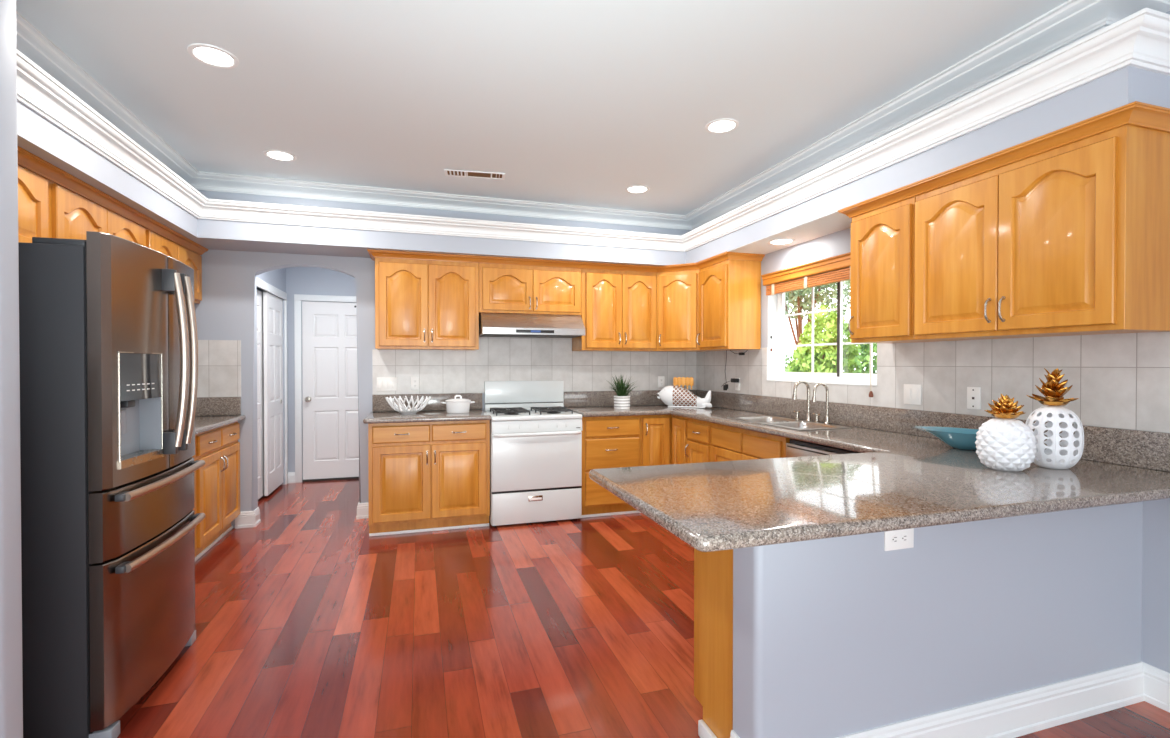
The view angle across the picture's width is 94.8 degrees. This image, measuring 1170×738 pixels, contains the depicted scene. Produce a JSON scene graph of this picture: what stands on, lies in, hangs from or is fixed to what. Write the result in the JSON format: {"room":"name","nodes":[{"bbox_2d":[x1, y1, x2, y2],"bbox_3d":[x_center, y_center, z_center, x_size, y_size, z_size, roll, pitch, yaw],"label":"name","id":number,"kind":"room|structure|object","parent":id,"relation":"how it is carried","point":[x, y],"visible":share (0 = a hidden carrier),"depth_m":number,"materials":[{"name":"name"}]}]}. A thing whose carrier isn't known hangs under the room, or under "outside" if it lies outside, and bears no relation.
{"room":"kitchen","nodes":[
{"label":"kitchen","id":0,"kind":"room"},
{"bbox_2d":[0,0,22,737],"bbox_3d":[-2.823,-0.041,1.162,2.490,2.706,0.115,0,1,-17],"label":"wall","id":1,"kind":"structure","parent":0,"point":[11,674],"depth_m":1.52,"materials":[{"name":"grey paint"}]},
{"bbox_2d":[16,0,1169,229],"bbox_3d":[-0.372,-1.367,2.974,4.432,0.083,3.466,0,1,-17],"label":"trim","id":2,"kind":"structure","parent":1,"relation":"attached to","point":[1071,21],"depth_m":3.10,"materials":[{"name":"white"}]},
{"bbox_2d":[17,7,1169,251],"bbox_3d":[-0.255,-1.135,2.883,4.262,0.124,3.372,0,1,-17],"label":"trim","id":3,"kind":"structure","parent":1,"relation":"attached to","point":[1141,40],"depth_m":2.77,"materials":[{"name":"white"}]},
{"bbox_2d":[144,227,201,303],"bbox_3d":[-3.034,-0.727,3.764,0.380,0.433,0.908,0,1,-17],"label":"upper cabinet","id":4,"kind":"object","parent":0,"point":[153,240],"visible":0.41,"depth_m":3.85,"materials":[{"name":"brown wood"}]},
{"bbox_2d":[257,268,285,484],"bbox_3d":[-3.195,-0.024,5.236,0.200,2.600,1.710,0,1,-17],"label":"wall","id":5,"kind":"structure","parent":0,"point":[276,278],"depth_m":5.86,"materials":[{"name":"grey paint"}]},
{"bbox_2d":[257,290,263,498],"bbox_3d":[-3.070,0.249,4.911,0.030,2.000,0.860,0,1,-17],"label":"door","id":6,"kind":"structure","parent":5,"relation":"in","point":[260,344],"depth_m":5.22,"materials":[{"name":"white paint"}]},
{"bbox_2d":[257,278,287,484],"bbox_3d":[-3.072,0.224,5.206,0.021,2.105,1.555,0,1,-17],"label":"trim","id":7,"kind":"structure","parent":5,"relation":"attached to","point":[261,284],"depth_m":5.90,"materials":[{"name":"white wood"}]},
{"bbox_2d":[263,292,283,495],"bbox_3d":[-3.222,0.243,5.578,0.038,2.000,0.640,0,1,-17],"label":"door","id":8,"kind":"structure","parent":5,"relation":"in","point":[272,305],"depth_m":5.50,"materials":[{"name":"white paint"}]},
{"bbox_2d":[286,267,355,481],"bbox_3d":[-2.755,-0.033,6.204,1.210,2.600,0.120,0,1,-17],"label":"wall","id":9,"kind":"structure","parent":0,"point":[299,280],"depth_m":6.00,"materials":[{"name":"grey paint"}]},
{"bbox_2d":[288,472,295,482],"bbox_3d":[-3.269,1.209,5.982,0.090,0.120,0.021,0,1,-17],"label":"baseboard","id":10,"kind":"structure","parent":9,"relation":"attached to","point":[291,475],"depth_m":5.98,"materials":[{"name":"white wood"}]},
{"bbox_2d":[294,294,355,482],"bbox_3d":[-2.775,0.218,6.126,0.955,2.100,0.020,0,1,-17],"label":"trim","id":11,"kind":"structure","parent":9,"relation":"attached to","point":[298,298],"depth_m":5.99,"materials":[{"name":"white wood"}]},
{"bbox_2d":[302,301,358,481],"bbox_3d":[-2.778,0.254,6.136,0.809,2.028,0.122,0,1,-17],"label":"door","id":12,"kind":"structure","parent":9,"relation":"in","point":[329,329],"depth_m":6.11,"materials":[{"name":"white paint"}]},
{"bbox_2d":[194,249,639,527],"bbox_3d":[-1.119,-0.074,4.918,4.960,2.706,0.120,0,1,-17],"label":"wall","id":13,"kind":"structure","parent":0,"point":[227,310],"depth_m":4.37,"materials":[{"name":"grey paint"}]},
{"bbox_2d":[197,340,240,396],"bbox_3d":[-3.066,-0.003,4.251,0.605,0.454,0.008,0,1,-17],"label":"backsplash","id":14,"kind":"structure","parent":13,"relation":"attached to","point":[219,361],"depth_m":4.29,"materials":[{"name":"tile"}]},
{"bbox_2d":[235,507,260,528],"bbox_3d":[-2.765,1.218,4.411,0.149,0.130,0.141,0,1,-17],"label":"baseboard","id":15,"kind":"structure","parent":13,"relation":"attached to","point":[245,519],"depth_m":4.36,"materials":[{"name":"white wood"}]},
{"bbox_2d":[356,503,368,518],"bbox_3d":[-1.910,1.216,4.675,0.133,0.130,0.141,0,1,-17],"label":"baseboard","id":16,"kind":"structure","parent":13,"relation":"attached to","point":[362,508],"depth_m":4.61,"materials":[{"name":"white wood"}]},
{"bbox_2d":[377,377,396,390],"bbox_3d":[-1.717,0.131,4.659,0.165,0.115,0.010,0,1,-17],"label":"light switch","id":17,"kind":"object","parent":13,"relation":"attached to","point":[386,383],"visible":1,"depth_m":4.66,"materials":[{"name":"white plastic"}]},
{"bbox_2d":[411,377,418,389],"bbox_3d":[-1.495,0.125,4.728,0.070,0.114,0.009,0,1,-17],"label":"wall outlet","id":18,"kind":"object","parent":13,"relation":"attached to","point":[414,380],"visible":1,"depth_m":4.72,"materials":[{"name":"white plastic"}]},
{"bbox_2d":[375,257,478,349],"bbox_3d":[-1.338,-0.559,4.585,0.825,0.785,0.375,0,1,-17],"label":"upper cabinet","id":19,"kind":"object","parent":13,"relation":"attached to","point":[420,304],"visible":0.99,"depth_m":4.43,"materials":[{"name":"brown wood"}]},
{"bbox_2d":[479,263,580,314],"bbox_3d":[-0.507,-0.720,4.840,0.911,0.468,0.375,0,1,-17],"label":"upper cabinet","id":20,"kind":"object","parent":13,"relation":"attached to","point":[519,289],"visible":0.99,"depth_m":4.69,"materials":[{"name":"brown wood"}]},
{"bbox_2d":[479,312,584,337],"bbox_3d":[-0.488,-0.386,4.791,0.888,0.194,0.459,0,1,-17],"label":"range hood","id":21,"kind":"object","parent":13,"relation":"attached to","point":[514,325],"visible":1,"depth_m":4.62,"materials":[{"name":"silver metal"}]},
{"bbox_2d":[372,337,695,394],"bbox_3d":[-0.342,-0.103,5.091,3.117,0.640,0.008,0,1,-17],"label":"backsplash","id":22,"kind":"structure","parent":13,"relation":"attached to","point":[497,358],"depth_m":5.02,"materials":[{"name":"tile"}]},
{"bbox_2d":[572,269,656,351],"bbox_3d":[0.281,-0.563,5.085,0.735,0.785,0.375,0,1,-17],"label":"upper cabinet","id":23,"kind":"object","parent":13,"relation":"attached to","point":[618,308],"visible":0.99,"depth_m":4.93,"materials":[{"name":"brown wood"}]},
{"bbox_2d":[658,376,664,386],"bbox_3d":[0.771,0.129,5.426,0.070,0.114,0.009,0,1,-17],"label":"wall outlet","id":24,"kind":"object","parent":13,"relation":"attached to","point":[661,379],"visible":0.92,"depth_m":5.42,"materials":[{"name":"white plastic"}]},
{"bbox_2d":[16,0,1067,214],"bbox_3d":[-0.651,-1.450,0.723,6.590,0.120,8.390,0,1,-17],"label":"ceiling","id":25,"kind":"structure","parent":0,"point":[577,102],"depth_m":2.59,"materials":[{"name":"white paint"}]},
{"bbox_2d":[187,43,238,68],"bbox_3d":[-1.667,-1.401,2.414,0.194,0.006,0.194,0,1,-17],"label":"recessed light","id":26,"kind":"object","parent":25,"relation":"in","point":[211,55],"visible":1,"depth_m":2.41,"materials":[{"name":"white"}]},
{"bbox_2d":[263,150,296,160],"bbox_3d":[-2.019,-1.412,3.561,0.194,0.006,0.194,0,1,-17],"label":"recessed light","id":27,"kind":"object","parent":25,"relation":"in","point":[279,155],"visible":1,"depth_m":3.56,"materials":[{"name":"white glass"}]},
{"bbox_2d":[444,169,504,179],"bbox_3d":[-0.799,-1.414,3.911,0.430,0.007,0.124,0,1,-11],"label":"ceiling vent","id":28,"kind":"object","parent":25,"relation":"in","point":[457,173],"visible":1,"depth_m":3.92,"materials":[{"name":"white metal"}]},
{"bbox_2d":[625,185,649,192],"bbox_3d":[0.415,-1.418,4.249,0.194,0.006,0.194,0,1,-17],"label":"recessed light","id":29,"kind":"object","parent":25,"relation":"in","point":[635,188],"visible":1,"depth_m":4.24,"materials":[{"name":"white glass"}]},
{"bbox_2d":[705,118,738,133],"bbox_3d":[0.794,-1.408,3.120,0.194,0.006,0.194,0,1,-17],"label":"recessed light","id":30,"kind":"object","parent":25,"relation":"in","point":[724,125],"visible":1,"depth_m":3.11,"materials":[{"name":"white"}]},
{"bbox_2d":[17,66,1169,265],"bbox_3d":[-0.553,-1.175,3.073,4.720,0.471,3.720,0,1,-17],"label":"soffit","id":31,"kind":"structure","parent":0,"point":[36,134],"depth_m":3.46,"materials":[{"name":"grey paint"}]},
{"bbox_2d":[727,211,851,253],"bbox_3d":[1.498,-0.944,3.821,0.358,0.004,1.304,0,1,-17],"label":"soffit panel","id":32,"kind":"object","parent":31,"relation":"attached to","point":[836,221],"visible":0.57,"depth_m":3.74,"materials":[{"name":"white paint"}]},
{"bbox_2d":[767,238,794,244],"bbox_3d":[1.450,-0.940,3.976,0.194,0.006,0.194,0,1,-17],"label":"ceiling light","id":33,"kind":"object","parent":32,"relation":"attached to","point":[782,241],"visible":1,"depth_m":3.97,"materials":[{"name":"white"}]},
{"bbox_2d":[117,479,1169,737],"bbox_3d":[-0.903,1.359,1.565,6.590,0.100,10.100,0,1,-17],"label":"floor","id":34,"kind":"structure","parent":0,"point":[309,624],"depth_m":2.62,"materials":[{"name":"brown wood"}]},
{"bbox_2d":[18,231,205,737],"bbox_3d":[-2.068,0.416,2.121,0.886,1.775,0.765,0,1,-17],"label":"refrigerator","id":35,"kind":"object","parent":34,"relation":"on","point":[108,339],"visible":1,"depth_m":1.85,"materials":[{"name":"grey metal"}]},
{"bbox_2d":[193,455,195,550],"bbox_3d":[-2.651,0.859,2.959,0.630,0.874,0.961,0,1,-17],"label":"base cabinet","id":36,"kind":"object","parent":34,"relation":"on","point":[194,509],"visible":0.02,"depth_m":3.46,"materials":[{"name":"brown wood"}]},
{"bbox_2d":[195,397,245,434],"bbox_3d":[-2.780,0.325,3.378,0.634,0.184,1.850,0,1,-17],"label":"countertop","id":37,"kind":"structure","parent":36,"relation":"on","point":[227,410],"depth_m":4.25,"materials":[{"name":"grey stone"}]},
{"bbox_2d":[194,421,239,560],"bbox_3d":[-2.923,0.851,3.843,0.630,0.874,0.881,0,1,-17],"label":"base cabinet","id":38,"kind":"object","parent":34,"relation":"on","point":[218,480],"visible":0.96,"depth_m":3.86,"materials":[{"name":"brown wood"}]},
{"bbox_2d":[368,420,489,536],"bbox_3d":[-1.287,0.846,4.475,0.915,0.874,0.640,0,1,-17],"label":"base cabinet","id":39,"kind":"object","parent":34,"relation":"on","point":[423,476],"visible":0.99,"depth_m":4.20,"materials":[{"name":"brown wood"}]},
{"bbox_2d":[363,393,490,423],"bbox_3d":[-1.300,0.315,4.463,0.954,0.184,0.650,0,1,-17],"label":"countertop","id":40,"kind":"structure","parent":39,"relation":"on","point":[434,411],"depth_m":4.62,"materials":[{"name":"grey stone"}]},
{"bbox_2d":[385,396,430,413],"bbox_3d":[-1.456,0.299,4.436,0.362,0.139,0.359,0,1,-17],"label":"fruit bowl","id":41,"kind":"object","parent":40,"relation":"on","point":[414,409],"visible":1,"depth_m":4.37,"materials":[{"name":"white ceramic"}]},
{"bbox_2d":[441,395,474,413],"bbox_3d":[-1.069,0.293,4.529,0.236,0.150,0.214,0,1,23],"label":"pot","id":42,"kind":"object","parent":40,"relation":"on","point":[460,405],"visible":1,"depth_m":4.45,"materials":[{"name":"white ceramic"}]},
{"bbox_2d":[484,380,581,525],"bbox_3d":[-0.470,0.697,4.697,0.762,1.168,0.690,0,1,-17],"label":"range","id":43,"kind":"object","parent":34,"relation":"on","point":[536,441],"visible":0.97,"depth_m":4.45,"materials":[{"name":"white metal"}]},
{"bbox_2d":[485,410,581,420],"bbox_3d":[-0.474,0.400,4.707,0.762,0.034,0.608,0,1,-17],"label":"cooktop","id":44,"kind":"object","parent":43,"relation":"in","point":[534,415],"depth_m":4.48,"materials":[{"name":"white metal"}]},
{"bbox_2d":[582,415,639,517],"bbox_3d":[0.152,0.842,4.919,0.538,0.874,0.640,0,1,-17],"label":"base cabinet","id":45,"kind":"object","parent":34,"relation":"on","point":[607,441],"visible":0.59,"depth_m":4.63,"materials":[{"name":"brown wood"}]},
{"bbox_2d":[564,390,1169,551],"bbox_3d":[0.711,0.324,3.409,2.112,0.184,3.848,0,1,-17],"label":"countertop","id":46,"kind":"structure","parent":45,"relation":"on","point":[902,476],"depth_m":1.92,"materials":[{"name":"grey stone"}]},
{"bbox_2d":[606,375,636,408],"bbox_3d":[0.342,0.202,4.916,0.378,0.325,0.394,0,1,-17],"label":"potted plant","id":47,"kind":"object","parent":46,"relation":"on","point":[621,400],"visible":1,"depth_m":4.87,"materials":[{"name":"green plant"}]},
{"bbox_2d":[657,386,711,407],"bbox_3d":[0.940,0.261,5.108,0.523,0.204,0.152,0,1,19],"label":"fish figurine","id":48,"kind":"object","parent":46,"relation":"on","point":[672,396],"visible":1,"depth_m":5.06,"materials":[{"name":"white ceramic"}]},
{"bbox_2d":[673,377,676,385],"bbox_3d":[0.863,0.134,5.133,0.040,0.117,0.014,0,1,19],"label":"wooden spoon","id":49,"kind":"object","parent":48,"relation":"in","point":[674,378],"visible":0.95,"depth_m":5.13,"materials":[{"name":"brown wood"}]},
{"bbox_2d":[677,377,680,386],"bbox_3d":[0.898,0.134,5.121,0.040,0.117,0.014,0,1,19],"label":"wooden spoon","id":50,"kind":"object","parent":48,"relation":"in","point":[678,378],"visible":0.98,"depth_m":5.12,"materials":[{"name":"brown wood"}]},
{"bbox_2d":[681,377,684,387],"bbox_3d":[0.934,0.135,5.109,0.040,0.117,0.014,0,1,19],"label":"wooden spoon","id":51,"kind":"object","parent":48,"relation":"in","point":[682,378],"visible":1,"depth_m":5.10,"materials":[{"name":"brown wood"}]},
{"bbox_2d":[685,377,688,388],"bbox_3d":[0.970,0.135,5.096,0.040,0.117,0.014,0,1,19],"label":"wooden spoon","id":52,"kind":"object","parent":48,"relation":"in","point":[686,378],"visible":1,"depth_m":5.09,"materials":[{"name":"brown wood"}]},
{"bbox_2d":[689,377,693,388],"bbox_3d":[1.006,0.135,5.084,0.040,0.117,0.014,0,1,19],"label":"wooden spoon","id":53,"kind":"object","parent":48,"relation":"in","point":[691,379],"visible":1,"depth_m":5.08,"materials":[{"name":"brown wood"}]},
{"bbox_2d":[727,416,851,439],"bbox_3d":[1.391,0.458,3.756,0.400,0.175,0.810,0,1,-17],"label":"sink","id":54,"kind":"object","parent":46,"relation":"in","point":[795,424],"visible":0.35,"depth_m":3.76,"materials":[{"name":"silver metal"}]},
{"bbox_2d":[792,380,811,420],"bbox_3d":[1.532,0.226,3.908,0.162,0.296,0.179,0,1,-17],"label":"faucet","id":55,"kind":"object","parent":46,"relation":"on","point":[794,396],"visible":0.94,"depth_m":3.85,"materials":[{"name":"silver metal"}]},
{"bbox_2d":[812,382,830,423],"bbox_3d":[1.596,0.233,3.723,0.149,0.284,0.159,0,1,-17],"label":"faucet","id":56,"kind":"object","parent":46,"relation":"on","point":[827,418],"visible":0.97,"depth_m":3.68,"materials":[{"name":"silver metal"}]},
{"bbox_2d":[913,426,978,449],"bbox_3d":[1.812,0.342,2.638,0.274,0.086,0.338,0,1,-17],"label":"bowl","id":57,"kind":"object","parent":46,"relation":"on","point":[957,438],"visible":0.77,"depth_m":2.58,"materials":[{"name":"teal ceramic"}]},
{"bbox_2d":[975,394,1036,471],"bbox_3d":[1.631,0.242,2.087,0.188,0.295,0.189,0,1,-43],"label":"pineapple figurine","id":58,"kind":"object","parent":46,"relation":"on","point":[1003,442],"visible":1,"depth_m":2.04,"materials":[{"name":"white ceramic"}]},
{"bbox_2d":[991,413,1019,418],"bbox_3d":[1.631,0.181,2.087,0.097,0.017,0.089,0,1,-17],"label":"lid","id":59,"kind":"object","parent":58,"relation":"on","point":[998,415],"depth_m":2.06,"materials":[{"name":"gold metal"}]},
{"bbox_2d":[1025,368,1083,468],"bbox_3d":[1.857,0.192,2.131,0.178,0.394,0.178,0,1,-17],"label":"pineapple figurine","id":60,"kind":"object","parent":46,"relation":"on","point":[1055,456],"visible":0.86,"depth_m":2.10,"materials":[{"name":"white ceramic"}]},
{"bbox_2d":[1039,400,1068,405],"bbox_3d":[1.857,0.135,2.131,0.097,0.017,0.089,0,1,-17],"label":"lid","id":61,"kind":"object","parent":60,"relation":"on","point":[1045,402],"depth_m":2.10,"materials":[{"name":"gold metal"}]},
{"bbox_2d":[639,415,671,512],"bbox_3d":[0.556,0.841,5.043,0.304,0.874,0.640,0,1,-17],"label":"base cabinet","id":62,"kind":"object","parent":34,"relation":"on","point":[655,430],"visible":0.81,"depth_m":4.76,"materials":[{"name":"brown wood"}]},
{"bbox_2d":[672,415,687,463],"bbox_3d":[1.088,0.843,4.771,0.589,0.874,0.291,0,1,-17],"label":"base cabinet","id":63,"kind":"object","parent":34,"relation":"on","point":[679,424],"visible":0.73,"depth_m":4.65,"materials":[{"name":"brown wood"}]},
{"bbox_2d":[685,418,711,462],"bbox_3d":[1.174,0.846,4.442,0.620,0.874,0.382,0,1,-17],"label":"base cabinet","id":64,"kind":"object","parent":34,"relation":"on","point":[699,433],"visible":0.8,"depth_m":4.33,"materials":[{"name":"brown wood"}]},
{"bbox_2d":[694,548,732,737],"bbox_3d":[0.977,0.868,2.037,1.170,0.874,0.276,0,1,-17],"label":"base cabinet","id":65,"kind":"object","parent":34,"relation":"on","point":[713,571],"visible":0.07,"depth_m":1.85,"materials":[{"name":"brown wood"}]},
{"bbox_2d":[711,423,789,461],"bbox_3d":[1.361,0.852,3.835,0.620,0.874,0.883,0,1,-17],"label":"base cabinet","id":66,"kind":"object","parent":34,"relation":"on","point":[729,443],"visible":0.25,"depth_m":3.74,"materials":[{"name":"brown wood"}]},
{"bbox_2d":[786,439,859,456],"bbox_3d":[1.593,0.867,3.123,0.564,0.855,0.596,0,1,-17],"label":"dishwasher","id":67,"kind":"object","parent":34,"relation":"on","point":[795,448],"visible":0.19,"depth_m":3.13,"materials":[{"name":"grey metal"}]},
{"bbox_2d":[733,502,1142,737],"bbox_3d":[1.345,0.869,1.936,1.774,0.874,0.130,0,1,-17],"label":"wall","id":68,"kind":"structure","parent":0,"point":[834,637],"depth_m":1.81,"materials":[{"name":"grey paint"}]},
{"bbox_2d":[884,528,913,550],"bbox_3d":[1.031,0.555,1.763,0.120,0.073,0.009,0,1,-17],"label":"wall outlet","id":69,"kind":"object","parent":68,"relation":"attached to","point":[896,539],"visible":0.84,"depth_m":1.76,"materials":[{"name":"white plastic"}]},
{"bbox_2d":[891,534,898,543],"bbox_3d":[1.012,0.555,1.755,0.031,0.031,0.002,0,1,-17],"label":"socket","id":70,"kind":"object","parent":69,"relation":"attached to","point":[894,537],"depth_m":1.75,"materials":[{"name":"grey plastic"}]},
{"bbox_2d":[901,533,908,542],"bbox_3d":[1.051,0.555,1.766,0.031,0.031,0.002,0,1,-17],"label":"socket","id":71,"kind":"object","parent":69,"relation":"attached to","point":[904,536],"depth_m":1.77,"materials":[{"name":"grey plastic"}]},
{"bbox_2d":[761,11,1169,672],"bbox_3d":[2.444,-0.045,1.627,0.150,2.706,8.270,0,1,-17],"label":"wall","id":72,"kind":"structure","parent":0,"point":[1155,641],"depth_m":2.11,"materials":[{"name":"grey paint"}]},
{"bbox_2d":[645,269,714,351],"bbox_3d":[0.954,-0.564,5.168,0.605,0.785,0.612,0,1,-17],"label":"upper cabinet","id":73,"kind":"object","parent":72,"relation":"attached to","point":[677,307],"visible":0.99,"depth_m":4.95,"materials":[{"name":"brown wood"}]},
{"bbox_2d":[367,249,764,272],"bbox_3d":[-0.178,-0.928,4.672,3.323,0.052,0.729,0,1,-2],"label":"crown molding","id":74,"kind":"structure","parent":73,"relation":"attached to","point":[726,255],"depth_m":4.61,"materials":[{"name":"brown wood"}]},
{"bbox_2d":[697,259,760,350],"bbox_3d":[1.231,-0.560,4.681,0.362,0.785,0.480,0,1,-17],"label":"upper cabinet","id":75,"kind":"object","parent":72,"relation":"attached to","point":[729,290],"visible":0.99,"depth_m":4.48,"materials":[{"name":"brown wood"}]},
{"bbox_2d":[723,350,727,389],"bbox_3d":[1.250,0.012,4.781,0.030,0.356,0.044,0,1,-17],"label":"cord","id":76,"kind":"object","parent":75,"relation":"hanging from","point":[725,387],"visible":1,"depth_m":4.77,"materials":[{"name":"black plastic"}]},
{"bbox_2d":[721,378,738,386],"bbox_3d":[1.317,0.125,4.877,0.049,0.081,0.205,0,1,-22],"label":"power adapter","id":77,"kind":"object","parent":72,"relation":"attached to","point":[734,380],"visible":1,"depth_m":4.80,"materials":[{"name":"black plastic"}]},
{"bbox_2d":[735,378,739,390],"bbox_3d":[1.367,0.135,4.823,0.009,0.114,0.070,0,1,-17],"label":"wall outlet","id":78,"kind":"object","parent":72,"relation":"attached to","point":[737,385],"visible":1,"depth_m":4.81,"materials":[{"name":"white plastic"}]},
{"bbox_2d":[767,281,876,385],"bbox_3d":[1.728,-0.299,3.909,0.152,0.806,1.113,0,1,-17],"label":"window","id":79,"kind":"structure","parent":72,"relation":"in","point":[776,303],"depth_m":4.11,"materials":[{"name":"white plastic"}]},
{"bbox_2d":[761,252,850,295],"bbox_3d":[1.645,-0.673,3.832,0.070,0.172,1.185,0,1,-17],"label":"window blind","id":80,"kind":"object","parent":79,"relation":"attached to","point":[834,269],"visible":0.71,"depth_m":3.88,"materials":[{"name":"brown wood"}]},
{"bbox_2d":[869,345,872,396],"bbox_3d":[1.792,0.013,3.368,0.028,0.330,0.028,0,1,-17],"label":"blind cord","id":81,"kind":"object","parent":79,"relation":"hanging from","point":[870,392],"visible":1,"depth_m":3.37,"materials":[{"name":"beige fabric"}]},
{"bbox_2d":[848,196,956,342],"bbox_3d":[1.750,-0.544,2.996,0.362,0.785,0.421,0,1,-17],"label":"upper cabinet","id":82,"kind":"object","parent":72,"relation":"attached to","point":[882,271],"visible":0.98,"depth_m":2.92,"materials":[{"name":"brown wood"}]},
{"bbox_2d":[904,384,921,404],"bbox_3d":[1.894,0.147,3.113,0.010,0.115,0.115,0,1,-17],"label":"light switch","id":83,"kind":"object","parent":72,"relation":"attached to","point":[912,393],"visible":1,"depth_m":3.11,"materials":[{"name":"white plastic"}]},
{"bbox_2d":[696,331,1169,432],"bbox_3d":[1.928,0.030,3.034,0.008,0.410,5.262,0,1,-17],"label":"backsplash","id":84,"kind":"structure","parent":72,"relation":"attached to","point":[1122,380],"depth_m":2.61,"materials":[{"name":"tile"}]},
{"bbox_2d":[730,661,1169,737],"bbox_3d":[2.010,1.254,-0.254,1.795,0.142,4.709,0,1,-17],"label":"baseboard","id":85,"kind":"structure","parent":72,"relation":"attached to","point":[1021,713],"depth_m":1.95,"materials":[{"name":"white wood"}]},
{"bbox_2d":[967,387,980,409],"bbox_3d":[2.001,0.150,2.769,0.008,0.114,0.070,0,1,-17],"label":"phone jack","id":86,"kind":"object","parent":72,"relation":"attached to","point":[973,393],"visible":1,"depth_m":2.76,"materials":[{"name":"white plastic"}]},
{"bbox_2d":[914,124,1169,340],"bbox_3d":[1.940,-0.539,2.381,0.362,0.785,0.859,0,1,-17],"label":"upper cabinet","id":87,"kind":"object","parent":72,"relation":"attached to","point":[1072,239],"visible":0.99,"depth_m":2.13,"materials":[{"name":"brown wood"}]},
{"bbox_2d":[838,101,1169,217],"bbox_3d":[1.877,-0.909,2.580,0.363,0.052,1.390,0,1,-17],"label":"crown molding","id":88,"kind":"structure","parent":87,"relation":"attached to","point":[1140,114],"depth_m":2.20,"materials":[{"name":"brown wood"}]},
{"bbox_3d":[-2.976,-0.055,2.729,0.120,2.706,2.970,0,1,-17],"label":"wall","id":89,"kind":"structure","parent":0,"visible":0},
{"bbox_2d":[18,165,48,242],"bbox_3d":[-2.498,-0.712,2.025,0.380,0.433,0.893,0,1,-17],"label":"upper cabinet","id":90,"kind":"object","parent":89,"relation":"attached to","point":[32,187],"visible":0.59,"depth_m":2.37,"materials":[{"name":"brown wood"}]},
{"bbox_2d":[47,179,144,245],"bbox_3d":[-2.765,-0.720,2.891,0.380,0.433,0.913,0,1,-17],"label":"upper cabinet","id":91,"kind":"object","parent":89,"relation":"attached to","point":[70,214],"visible":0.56,"depth_m":2.71,"materials":[{"name":"brown wood"}]},
{"bbox_2d":[18,146,207,254],"bbox_3d":[-2.748,-0.911,2.836,0.380,0.052,2.954,0,1,-17],"label":"crown molding","id":92,"kind":"structure","parent":91,"relation":"attached to","point":[26,159],"depth_m":2.84,"materials":[{"name":"brown wood"}]},
{"label":"outside","id":93,"kind":"structure","parent":0,"visible":0},
{"bbox_3d":[11.619,1.559,18.247,27.050,0.200,32.000,0,1,-17],"label":"floor","id":94,"kind":"structure","parent":93,"visible":0},
{"bbox_2d":[785,352,794,371],"bbox_3d":[2.976,0.508,8.820,1.173,2.077,1.156,0,1,-17],"label":"shrub","id":95,"kind":"object","parent":94,"relation":"on","point":[786,356],"visible":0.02,"depth_m":8.63,"materials":[{"name":"green plant"}]},
{"bbox_2d":[785,280,849,364],"bbox_3d":[4.418,-0.707,11.252,2.686,4.458,2.175,0,1,-17],"label":"tree","id":96,"kind":"object","parent":94,"relation":"on","point":[798,295],"visible":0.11,"depth_m":11.05,"materials":[{"name":"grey plant"}]},
{"bbox_2d":[785,304,872,377],"bbox_3d":[3.330,0.339,7.385,1.081,2.439,1.266,0,1,-17],"label":"shrub","id":97,"kind":"object","parent":94,"relation":"on","point":[825,357],"visible":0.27,"depth_m":7.07,"materials":[{"name":"green plant"}]},
{"bbox_2d":[853,343,876,373],"bbox_3d":[3.647,0.267,6.042,1.127,2.625,1.252,0,1,7],"label":"shrub","id":98,"kind":"object","parent":94,"relation":"on","point":[863,355],"visible":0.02,"depth_m":6.28,"materials":[{"name":"green plant"}]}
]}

